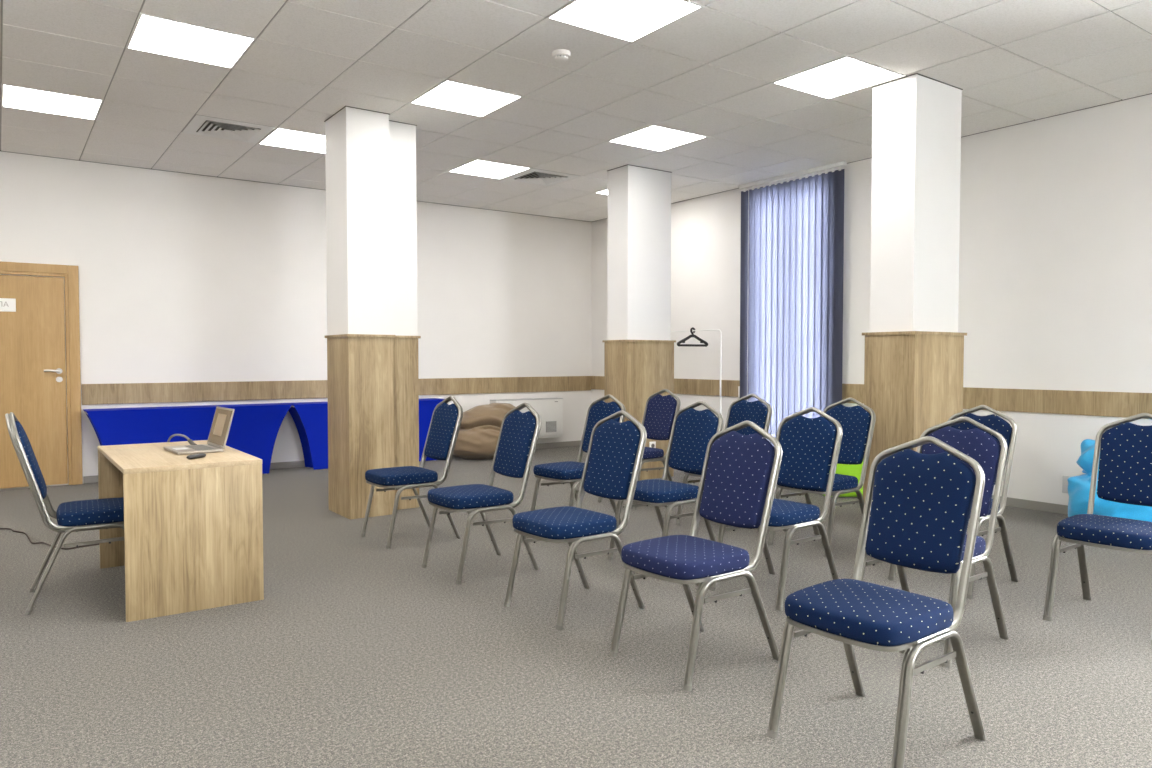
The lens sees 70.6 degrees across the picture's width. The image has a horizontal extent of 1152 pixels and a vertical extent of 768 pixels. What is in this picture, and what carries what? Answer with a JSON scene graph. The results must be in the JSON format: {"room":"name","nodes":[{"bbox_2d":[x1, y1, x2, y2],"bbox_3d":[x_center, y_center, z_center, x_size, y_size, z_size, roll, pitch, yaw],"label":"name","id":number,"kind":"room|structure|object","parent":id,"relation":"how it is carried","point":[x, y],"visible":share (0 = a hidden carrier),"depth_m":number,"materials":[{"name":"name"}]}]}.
{"room":"conference room","nodes":[
{"label":"conference room","id":0,"kind":"room"},
{"bbox_2d":[0,151,591,483],"bbox_3d":[-3.632,-0.749,8.459,9.783,3.323,0.200,-1,2,-35],"label":"wall","id":1,"kind":"structure","parent":0,"point":[183,277],"depth_m":8.51,"materials":[{"name":"paint"}]},
{"bbox_2d":[0,261,82,489],"bbox_3d":[-5.096,-0.070,7.281,1.137,2.040,0.063,-1,2,-35],"label":"door","id":2,"kind":"structure","parent":1,"relation":"in","point":[35,372],"depth_m":7.45,"materials":[{"name":"brown wood"}]},
{"bbox_2d":[83,440,580,483],"bbox_3d":[-2.217,0.849,9.384,5.938,0.068,0.012,-1,2,-35],"label":"baseboard","id":3,"kind":"structure","parent":1,"relation":"attached to","point":[291,464],"depth_m":8.81,"materials":[{"name":"plastic"}]},
{"bbox_2d":[82,376,590,404],"bbox_3d":[-2.217,0.044,9.355,5.934,0.196,0.016,-1,2,-35],"label":"trim","id":4,"kind":"structure","parent":1,"relation":"attached to","point":[120,393],"depth_m":8.62,"materials":[{"name":"brown wood"}]},
{"bbox_2d":[490,397,562,437],"bbox_3d":[-0.622,0.444,10.405,1.006,0.512,0.166,-1,2,-35],"label":"radiator","id":5,"kind":"object","parent":1,"relation":"attached to","point":[550,410],"depth_m":10.49,"materials":[{"name":"white metal"}]},
{"bbox_2d":[546,421,555,431],"bbox_3d":[-0.320,0.551,10.527,0.160,0.140,0.009,-1,2,-35],"label":"air vent","id":6,"kind":"object","parent":5,"relation":"in","point":[550,425],"depth_m":10.52,"materials":[{"name":"plastic"}]},
{"bbox_2d":[324,106,420,518],"bbox_3d":[-1.552,-0.533,6.322,0.665,3.028,0.560,-1,2,-35],"label":"column","id":7,"kind":"structure","parent":0,"point":[373,372],"depth_m":6.12,"materials":[{"name":"paint"}]},
{"bbox_2d":[0,446,1151,767],"bbox_3d":[0.046,1.178,3.331,9.783,0.200,12.917,-1,2,-35],"label":"floor","id":8,"kind":"structure","parent":0,"point":[355,653],"depth_m":3.17,"materials":[{"name":"grey carpet"}]},
{"bbox_2d":[0,528,99,549],"bbox_3d":[-3.845,1.008,5.353,2.565,0.010,0.528,0,2,5],"label":"power cord","id":9,"kind":"object","parent":8,"relation":"on","point":[26,534],"visible":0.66,"depth_m":5.17,"materials":[{"name":"brown plastic"}]},
{"bbox_2d":[5,412,123,614],"bbox_3d":[-2.467,0.592,4.047,0.591,0.924,0.451,-1,2,-32],"label":"banquet chair","id":10,"kind":"object","parent":8,"relation":"on","point":[94,514],"visible":0.88,"depth_m":3.88,"materials":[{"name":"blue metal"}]},
{"bbox_2d":[97,440,263,621],"bbox_3d":[-2.108,0.703,4.281,0.596,0.690,1.162,-1,2,-35],"label":"desk","id":11,"kind":"object","parent":8,"relation":"on","point":[192,533],"visible":0.8,"depth_m":3.83,"materials":[{"name":"brown wood"}]},
{"bbox_2d":[167,434,196,444],"bbox_3d":[-2.263,0.387,4.673,0.037,0.196,0.463,-2,3,-44],"label":"cable","id":12,"kind":"object","parent":11,"relation":"on","point":[189,440],"visible":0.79,"depth_m":4.64,"materials":[{"name":"grey plastic"}]},
{"bbox_2d":[186,453,205,458],"bbox_3d":[-1.867,0.354,4.004,0.039,0.022,0.111,1,2,17],"label":"remote control","id":13,"kind":"object","parent":11,"relation":"on","point":[198,455],"visible":1,"depth_m":3.98,"materials":[{"name":"black plastic"}]},
{"bbox_2d":[163,406,234,454],"bbox_3d":[-2.014,0.242,4.346,0.281,0.222,0.330,-1,2,-38],"label":"laptop","id":14,"kind":"object","parent":11,"relation":"on","point":[219,431],"visible":1,"depth_m":4.35,"materials":[{"name":"silver metal"}]},
{"bbox_2d":[83,403,291,473],"bbox_3d":[-3.773,0.575,8.021,1.827,0.703,0.355,-1,2,-35],"label":"covered table","id":15,"kind":"object","parent":8,"relation":"on","point":[254,428],"visible":0.54,"depth_m":7.89,"materials":[{"name":"blue fabric"}]},
{"bbox_2d":[286,398,444,469],"bbox_3d":[-2.300,0.542,9.066,1.770,0.703,0.356,-1,2,-35],"label":"covered table","id":16,"kind":"object","parent":8,"relation":"on","point":[310,419],"visible":0.35,"depth_m":8.63,"materials":[{"name":"blue fabric"}]},
{"bbox_2d":[361,396,462,548],"bbox_3d":[-1.067,0.550,5.372,0.591,0.924,0.451,-1,2,-36],"label":"banquet chair","id":17,"kind":"object","parent":8,"relation":"on","point":[446,419],"visible":0.96,"depth_m":5.34,"materials":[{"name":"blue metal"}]},
{"bbox_2d":[421,403,541,584],"bbox_3d":[-0.516,0.575,4.585,0.591,0.924,0.451,-1,2,-36],"label":"banquet chair","id":18,"kind":"object","parent":8,"relation":"on","point":[519,433],"visible":1,"depth_m":4.55,"materials":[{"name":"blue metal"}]},
{"bbox_2d":[453,403,514,458],"bbox_3d":[-1.016,0.549,9.629,1.077,0.645,0.645,-1,2,-33],"label":"beanbag","id":19,"kind":"object","parent":8,"relation":"on","point":[480,426],"visible":0.59,"depth_m":9.33,"materials":[{"name":"brown fabric"}]},
{"bbox_2d":[504,410,646,629],"bbox_3d":[0.015,0.598,3.873,0.591,0.924,0.451,-1,2,-38],"label":"banquet chair","id":20,"kind":"object","parent":8,"relation":"on","point":[615,452],"visible":0.99,"depth_m":3.86,"materials":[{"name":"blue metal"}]},
{"bbox_2d":[531,394,625,524],"bbox_3d":[0.022,0.541,5.628,0.591,0.924,0.451,-1,2,-38],"label":"banquet chair","id":21,"kind":"object","parent":8,"relation":"on","point":[571,472],"visible":0.66,"depth_m":5.64,"materials":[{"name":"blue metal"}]},
{"bbox_2d":[597,389,680,509],"bbox_3d":[0.536,0.508,6.666,0.591,0.924,0.451,-1,2,-38],"label":"banquet chair","id":22,"kind":"object","parent":8,"relation":"on","point":[660,411],"visible":0.57,"depth_m":6.71,"materials":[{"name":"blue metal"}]},
{"bbox_2d":[607,401,723,559],"bbox_3d":[0.544,0.569,4.773,0.591,0.924,0.451,-1,2,-38],"label":"banquet chair","id":23,"kind":"object","parent":8,"relation":"on","point":[692,430],"visible":0.73,"depth_m":4.80,"materials":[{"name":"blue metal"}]},
{"bbox_2d":[609,421,781,691],"bbox_3d":[0.493,0.619,3.221,0.591,0.924,0.451,-1,2,-37],"label":"banquet chair","id":24,"kind":"object","parent":8,"relation":"on","point":[739,477],"visible":1,"depth_m":3.20,"materials":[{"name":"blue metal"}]},
{"bbox_2d":[671,329,721,412],"bbox_3d":[1.207,0.144,9.164,0.400,1.492,1.188,-1,2,-35],"label":"rack","id":25,"kind":"object","parent":8,"relation":"on","point":[707,329],"visible":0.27,"depth_m":8.68,"materials":[{"name":"white metal"}]},
{"bbox_2d":[677,327,707,346],"bbox_3d":[1.294,-0.520,9.021,0.435,0.216,0.040,-1,2,-31],"label":"hanger","id":26,"kind":"object","parent":25,"relation":"hanging from","point":[705,344],"visible":1,"depth_m":9.01,"materials":[{"name":"black plastic"}]},
{"bbox_2d":[675,394,771,525],"bbox_3d":[1.063,0.537,5.750,0.591,0.924,0.451,-1,2,-38],"label":"banquet chair","id":27,"kind":"object","parent":8,"relation":"on","point":[740,410],"visible":0.29,"depth_m":5.83,"materials":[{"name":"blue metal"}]},
{"bbox_2d":[709,407,842,610],"bbox_3d":[1.039,0.589,4.147,0.591,0.924,0.451,-1,2,-39],"label":"banquet chair","id":28,"kind":"object","parent":8,"relation":"on","point":[810,446],"visible":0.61,"depth_m":4.16,"materials":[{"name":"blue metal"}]},
{"bbox_2d":[768,398,875,557],"bbox_3d":[1.576,0.557,5.149,0.591,0.924,0.451,-1,2,-38],"label":"banquet chair","id":29,"kind":"object","parent":8,"relation":"on","point":[857,424],"visible":0.62,"depth_m":5.15,"materials":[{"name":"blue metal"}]},
{"bbox_2d":[822,462,862,496],"bbox_3d":[2.398,0.748,7.122,0.605,0.408,0.527,0,2,1],"label":"pouf","id":30,"kind":"object","parent":8,"relation":"on","point":[844,469],"visible":0.02,"depth_m":6.86,"materials":[{"name":"green fabric"}]},
{"bbox_2d":[767,436,985,767],"bbox_3d":[0.960,0.641,2.548,0.591,0.924,0.451,-1,2,-39],"label":"banquet chair","id":31,"kind":"object","parent":8,"relation":"on","point":[917,509],"visible":1,"depth_m":2.54,"materials":[{"name":"blue fabric"}]},
{"bbox_2d":[860,417,1008,667],"bbox_3d":[1.510,0.612,3.448,0.591,0.924,0.451,-1,2,-39],"label":"banquet chair","id":32,"kind":"object","parent":8,"relation":"on","point":[977,444],"visible":0.42,"depth_m":3.44,"materials":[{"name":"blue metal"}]},
{"bbox_2d":[888,405,1017,598],"bbox_3d":[2.029,0.583,4.335,0.591,0.924,0.451,-1,2,-38],"label":"banquet chair","id":33,"kind":"object","parent":8,"relation":"on","point":[994,422],"visible":0.31,"depth_m":4.32,"materials":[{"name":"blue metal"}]},
{"bbox_2d":[1043,413,1151,644],"bbox_3d":[2.473,0.604,3.678,0.591,0.924,0.451,-2,2,-40],"label":"banquet chair","id":34,"kind":"object","parent":8,"relation":"on","point":[1124,450],"visible":1,"depth_m":3.77,"materials":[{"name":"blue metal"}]},
{"bbox_2d":[1067,439,1151,521],"bbox_3d":[3.743,0.697,5.462,0.739,0.617,0.770,-1,2,-35],"label":"beanbag","id":35,"kind":"object","parent":8,"relation":"on","point":[1078,488],"visible":0.3,"depth_m":5.42,"materials":[{"name":"blue fabric"}]},
{"bbox_2d":[0,0,1151,221],"bbox_3d":[0.026,-2.083,3.212,9.333,0.280,12.517,-1,2,-35],"label":"ceiling","id":36,"kind":"structure","parent":0,"point":[711,71],"depth_m":5.34,"materials":[{"name":"grey tile"}]},
{"bbox_2d":[1,83,103,119],"bbox_3d":[-3.785,-2.030,5.878,0.596,0.009,0.596,-1,2,-35],"label":"recessed light","id":37,"kind":"object","parent":36,"relation":"in","point":[17,97],"visible":1,"depth_m":5.86,"materials":[{"name":"white paint"}]},
{"bbox_2d":[126,12,256,68],"bbox_3d":[-2.255,-1.994,4.757,0.596,0.009,0.596,-1,2,-35],"label":"recessed light","id":38,"kind":"object","parent":36,"relation":"in","point":[153,34],"visible":1,"depth_m":4.74,"materials":[{"name":"white paint"}]},
{"bbox_2d":[182,115,275,142],"bbox_3d":[-2.807,-2.047,6.572,0.584,0.019,0.584,-1,2,-35],"label":"ceiling vent","id":39,"kind":"object","parent":36,"relation":"in","point":[199,125],"visible":1,"depth_m":6.54,"materials":[{"name":"white metal"}]},
{"bbox_2d":[258,127,324,153],"bbox_3d":[-2.317,-2.063,6.918,0.596,0.009,0.596,-1,2,-35],"label":"recessed light","id":40,"kind":"object","parent":36,"relation":"in","point":[279,137],"visible":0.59,"depth_m":6.88,"materials":[{"name":"white paint"}]},
{"bbox_2d":[409,79,522,116],"bbox_3d":[-0.786,-2.027,5.798,0.596,0.009,0.596,-1,2,-35],"label":"recessed light","id":41,"kind":"object","parent":36,"relation":"in","point":[449,95],"visible":1,"depth_m":5.77,"materials":[{"name":"white paint"}]},
{"bbox_2d":[448,159,530,178],"bbox_3d":[-0.849,-2.097,7.959,0.596,0.009,0.596,-1,2,-35],"label":"recessed light","id":42,"kind":"object","parent":36,"relation":"in","point":[477,167],"visible":1,"depth_m":7.94,"materials":[{"name":"white paint"}]},
{"bbox_2d":[503,168,579,185],"bbox_3d":[-0.359,-2.103,8.306,0.584,0.019,0.584,-1,2,-35],"label":"ceiling vent","id":43,"kind":"object","parent":36,"relation":"in","point":[533,176],"visible":1,"depth_m":8.29,"materials":[{"name":"white metal"}]},
{"bbox_2d":[552,49,570,61],"bbox_3d":[-0.087,-1.973,4.903,0.110,0.048,0.110,-1,2,-35],"label":"smoke detector","id":44,"kind":"object","parent":36,"relation":"attached to","point":[560,55],"visible":1,"depth_m":4.87,"materials":[{"name":"white plastic"}]},
{"bbox_2d":[594,189,607,194],"bbox_3d":[0.620,-2.131,8.999,0.596,0.009,0.596,-1,2,-35],"label":"recessed light","id":45,"kind":"object","parent":36,"relation":"in","point":[605,191],"visible":0.17,"depth_m":9.05,"materials":[{"name":"white paint"}]},
{"bbox_2d":[546,0,703,42],"bbox_3d":[0.255,-1.980,4.330,0.596,0.009,0.596,-1,2,-35],"label":"recessed light","id":46,"kind":"object","parent":36,"relation":"in","point":[631,21],"visible":1,"depth_m":4.36,"materials":[{"name":"white paint"}]},
{"bbox_2d":[608,124,707,151],"bbox_3d":[0.682,-2.061,6.838,0.596,0.009,0.596,-1,2,-35],"label":"recessed light","id":47,"kind":"object","parent":36,"relation":"in","point":[652,137],"visible":1,"depth_m":6.82,"materials":[{"name":"white paint"}]},
{"bbox_2d":[739,161,846,445],"bbox_3d":[2.136,-0.612,8.192,0.044,2.976,1.320,-1,2,-35],"label":"vertical blind","id":48,"kind":"object","parent":36,"relation":"hanging from","point":[791,288],"visible":0.79,"depth_m":8.13,"materials":[{"name":"blue fabric"}]},
{"bbox_2d":[772,55,903,98],"bbox_3d":[1.723,-2.014,5.371,0.596,0.009,0.596,-1,2,-35],"label":"recessed light","id":49,"kind":"object","parent":36,"relation":"in","point":[847,74],"visible":1,"depth_m":5.34,"materials":[{"name":"white paint"}]},
{"bbox_2d":[602,164,675,479],"bbox_3d":[0.629,-0.590,8.068,0.625,3.028,0.388,-1,2,-35],"label":"column","id":50,"kind":"structure","parent":0,"point":[638,346],"depth_m":7.92,"materials":[{"name":"paint"}]},
{"bbox_2d":[649,441,655,447],"bbox_3d":[0.750,0.604,7.965,0.080,0.080,0.011,-1,2,-35],"label":"wall socket","id":51,"kind":"object","parent":50,"relation":"attached to","point":[651,444],"visible":0.84,"depth_m":7.96,"materials":[{"name":"white plastic"}]},
{"bbox_2d":[592,94,1151,504],"bbox_3d":[3.934,-0.671,6.030,0.250,3.323,12.517,-1,2,-35],"label":"wall","id":52,"kind":"structure","parent":0,"point":[1055,238],"depth_m":6.38,"materials":[{"name":"paint"}]},
{"bbox_2d":[0,93,1151,221],"bbox_3d":[0.026,-1.945,3.216,9.333,0.010,12.517,-1,2,-35],"label":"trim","id":53,"kind":"structure","parent":52,"relation":"attached to","point":[1150,93],"depth_m":7.70,"materials":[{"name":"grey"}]},
{"bbox_2d":[591,376,1151,418],"bbox_3d":[3.826,0.144,5.979,0.016,0.180,12.516,-1,2,-35],"label":"trim","id":54,"kind":"structure","parent":52,"relation":"attached to","point":[1090,403],"depth_m":6.37,"materials":[{"name":"brown wood"}]},
{"bbox_2d":[992,495,1067,514],"bbox_3d":[3.831,0.958,6.002,0.012,0.068,12.504,-1,2,-35],"label":"baseboard","id":55,"kind":"structure","parent":52,"relation":"attached to","point":[1015,502],"depth_m":6.34,"materials":[{"name":"plastic"}]},
{"bbox_2d":[1062,476,1070,492],"bbox_3d":[3.716,0.762,6.157,0.013,0.130,0.070,-1,2,-35],"label":"wall fitting","id":56,"kind":"object","parent":52,"relation":"attached to","point":[1064,478],"visible":0.61,"depth_m":6.16,"materials":[{"name":"grey plastic"}]},
{"bbox_2d":[862,73,966,502],"bbox_3d":[2.326,-0.509,5.586,0.616,3.028,0.403,-1,2,-35],"label":"column","id":57,"kind":"structure","parent":0,"point":[914,356],"depth_m":5.43,"materials":[{"name":"paint"}]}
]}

